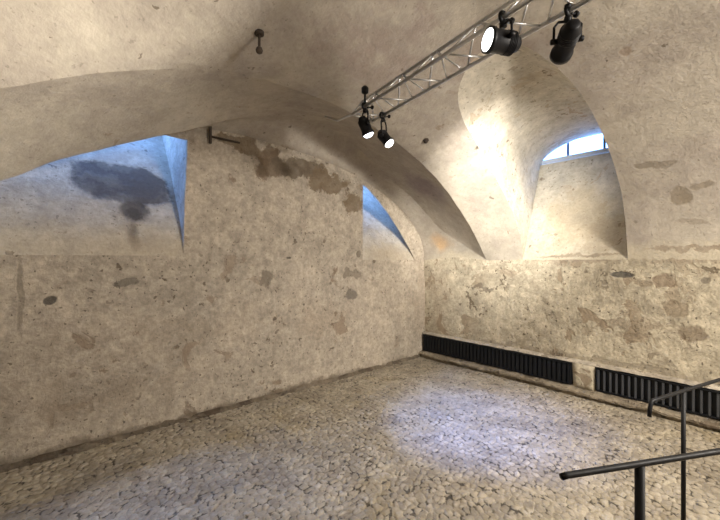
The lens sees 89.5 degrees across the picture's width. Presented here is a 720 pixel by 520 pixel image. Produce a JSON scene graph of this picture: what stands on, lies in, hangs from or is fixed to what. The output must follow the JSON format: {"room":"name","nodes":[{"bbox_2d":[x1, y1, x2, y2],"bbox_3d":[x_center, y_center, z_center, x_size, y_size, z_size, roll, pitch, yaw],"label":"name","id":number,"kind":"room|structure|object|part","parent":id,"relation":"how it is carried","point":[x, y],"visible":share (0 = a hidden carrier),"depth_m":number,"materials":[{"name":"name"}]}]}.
{"room":"vaulted cellar","nodes":[
{"label":"vaulted cellar","id":0,"kind":"room"},
{"bbox_2d":[0,127,424,464],"bbox_3d":[-1.954,-0.795,5.508,8.017,5.609,1.215,0,0,-41],"label":"wall","id":1,"kind":"structure","parent":0,"point":[271,290],"depth_m":4.62,"materials":[{"name":"paint"}]},
{"bbox_2d":[0,354,420,473],"bbox_3d":[-1.556,1.984,5.041,7.797,0.093,0.082,0,0,-41],"label":"trim","id":2,"kind":"structure","parent":1,"relation":"attached to","point":[38,459],"depth_m":4.47,"materials":[{"name":"beige stone"}]},
{"bbox_2d":[209,126,239,143],"bbox_3d":[-1.791,-1.620,4.811,0.418,0.240,0.044,0,0,-41],"label":"wall anchor","id":3,"kind":"object","parent":1,"relation":"attached to","point":[210,127],"visible":0.96,"depth_m":4.71,"materials":[{"name":"metal"}]},
{"bbox_3d":[-1.790,-1.600,4.823,0.400,0.028,0.028,0,0,-41],"label":"tie rod","id":4,"kind":"part","parent":3,"relation":"part of","materials":[{"name":"metal"}]},
{"bbox_2d":[0,0,719,259],"bbox_3d":[1.397,-1.192,1.712,7.819,2.401,9.084,0,0,-41],"label":"ceiling","id":5,"kind":"structure","parent":0,"point":[77,77],"depth_m":3.60,"materials":[{"name":"paint"}]},
{"bbox_2d":[255,30,263,53],"bbox_3d":[-0.862,-1.860,3.107,0.080,0.188,0.080,0,0,-41],"label":"ceiling hook","id":6,"kind":"object","parent":5,"relation":"attached to","point":[259,33],"visible":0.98,"depth_m":3.10,"materials":[{"name":"metal"}]},
{"bbox_3d":[-0.862,-1.851,3.107,0.062,0.170,0.060,0,0,-41],"label":"rod","id":7,"kind":"part","parent":6,"relation":"part of","materials":[{"name":"metal"}]},
{"bbox_3d":[-0.862,-1.939,3.107,0.080,0.030,0.080,0,0,-41],"label":"mounting plate","id":8,"kind":"part","parent":6,"relation":"part of","materials":[{"name":"metal"}]},
{"bbox_2d":[325,0,591,122],"bbox_3d":[1.340,-1.997,2.052,0.338,0.826,6.160,0,0,-33],"label":"lighting truss","id":9,"kind":"object","parent":5,"relation":"hanging from","point":[511,10],"visible":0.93,"depth_m":2.94,"materials":[{"name":"metal"}]},
{"bbox_2d":[358,85,373,137],"bbox_3d":[0.062,-1.544,3.784,0.164,0.533,0.168,0,0,20],"label":"spotlight","id":10,"kind":"object","parent":9,"relation":"hanging from","point":[364,123],"visible":0.96,"depth_m":3.75,"materials":[{"name":"black metal"}]},
{"bbox_2d":[377,111,393,147],"bbox_3d":[0.286,-1.446,4.034,0.176,0.395,0.177,0,0,-19],"label":"spotlight","id":11,"kind":"object","parent":9,"relation":"hanging from","point":[383,136],"visible":0.98,"depth_m":4.00,"materials":[{"name":"black metal"}]},
{"bbox_2d":[481,10,521,56],"bbox_3d":[0.939,-1.500,2.392,0.241,0.289,0.223,0,0,-13],"label":"spotlight","id":12,"kind":"object","parent":9,"relation":"hanging from","point":[501,41],"visible":0.98,"depth_m":2.34,"materials":[{"name":"black metal"}]},
{"bbox_2d":[549,3,584,64],"bbox_3d":[1.348,-1.492,2.378,0.200,0.304,0.324,0,0,3],"label":"spotlight","id":13,"kind":"object","parent":9,"relation":"hanging from","point":[570,33],"visible":0.98,"depth_m":2.33,"materials":[{"name":"black metal"}]},
{"bbox_2d":[0,357,719,519],"bbox_3d":[1.416,2.000,1.690,8.000,0.046,9.200,0,0,-41],"label":"floor","id":14,"kind":"structure","parent":0,"point":[420,438],"depth_m":3.58,"materials":[{"name":"beige stone"}]},
{"bbox_2d":[559,448,719,519],"bbox_3d":[1.478,1.347,1.366,1.697,1.316,0.099,0,0,-13],"label":"railing","id":15,"kind":"object","parent":14,"relation":"on","point":[639,466],"visible":1,"depth_m":1.24,"materials":[{"name":"black metal"}]},
{"bbox_3d":[0.961,1.356,1.247,0.100,1.298,0.100,0,0,-41],"label":"post","id":16,"kind":"part","parent":15,"relation":"part of","materials":[{"name":"black metal"}]},
{"bbox_3d":[1.478,0.701,1.366,1.697,0.023,0.021,0,0,-13],"label":"handrail","id":17,"kind":"part","parent":15,"relation":"part of","materials":[{"name":"black metal"}]},
{"bbox_2d":[647,378,719,519],"bbox_3d":[2.671,1.461,2.761,1.733,1.088,0.100,0,0,-26],"label":"railing","id":18,"kind":"object","parent":14,"relation":"on","point":[682,392],"visible":1,"depth_m":2.57,"materials":[{"name":"black metal"}]},
{"bbox_3d":[2.298,1.470,2.579,0.100,1.069,0.100,0,0,-41],"label":"post","id":19,"kind":"part","parent":18,"relation":"part of","materials":[{"name":"black metal"}]},
{"bbox_3d":[2.671,0.974,2.761,1.733,0.114,0.025,0,0,-26],"label":"handrail","id":20,"kind":"part","parent":18,"relation":"part of","materials":[{"name":"black metal"}]},
{"bbox_2d":[458,44,626,259],"bbox_3d":[2.633,-1.111,4.998,3.597,2.222,1.750,0,0,-41],"label":"window recess","id":21,"kind":"structure","parent":0,"point":[519,108],"depth_m":5.55,"materials":[{"name":"paint"}]},
{"bbox_2d":[540,133,609,165],"bbox_3d":[3.992,-1.970,6.199,0.090,0.420,1.790,0,0,-41],"label":"window","id":22,"kind":"structure","parent":21,"relation":"in","point":[604,150],"depth_m":6.34,"materials":[{"name":"paint"}]},
{"bbox_2d":[424,257,719,390],"bbox_3d":[4.321,0.848,4.295,0.029,2.307,9.056,0,0,-41],"label":"wall","id":23,"kind":"structure","parent":0,"point":[661,316],"depth_m":5.32,"materials":[{"name":"paint"}]},
{"bbox_2d":[418,350,719,432],"bbox_3d":[4.260,1.950,4.191,0.286,0.160,9.000,0,0,-41],"label":"trim","id":24,"kind":"structure","parent":23,"relation":"attached to","point":[713,424],"depth_m":5.25,"materials":[{"name":"paint"}]},
{"bbox_2d":[423,334,572,384],"bbox_3d":[2.265,1.708,6.502,0.088,0.319,2.790,0,0,-41],"label":"radiator","id":25,"kind":"object","parent":24,"relation":"on","point":[533,365],"visible":0.98,"depth_m":6.24,"materials":[{"name":"metal"}]},
{"bbox_2d":[596,367,719,419],"bbox_3d":[4.155,1.708,4.361,0.088,0.319,2.280,0,0,-41],"label":"radiator","id":26,"kind":"object","parent":24,"relation":"on","point":[702,401],"visible":0.96,"depth_m":4.70,"materials":[{"name":"metal"}]},
{"bbox_2d":[422,331,719,389],"bbox_3d":[4.317,1.517,4.237,0.131,0.056,8.981,0,0,-41],"label":"trim","id":27,"kind":"structure","parent":23,"relation":"attached to","point":[610,367],"depth_m":5.32,"materials":[{"name":"paint"}]},
{"bbox_2d":[572,363,595,390],"bbox_3d":[3.316,1.710,5.355,0.144,0.378,0.296,0,0,-41],"label":"trim","id":28,"kind":"structure","parent":23,"relation":"attached to","point":[584,376],"depth_m":5.30,"materials":[{"name":"paint"}]}
]}

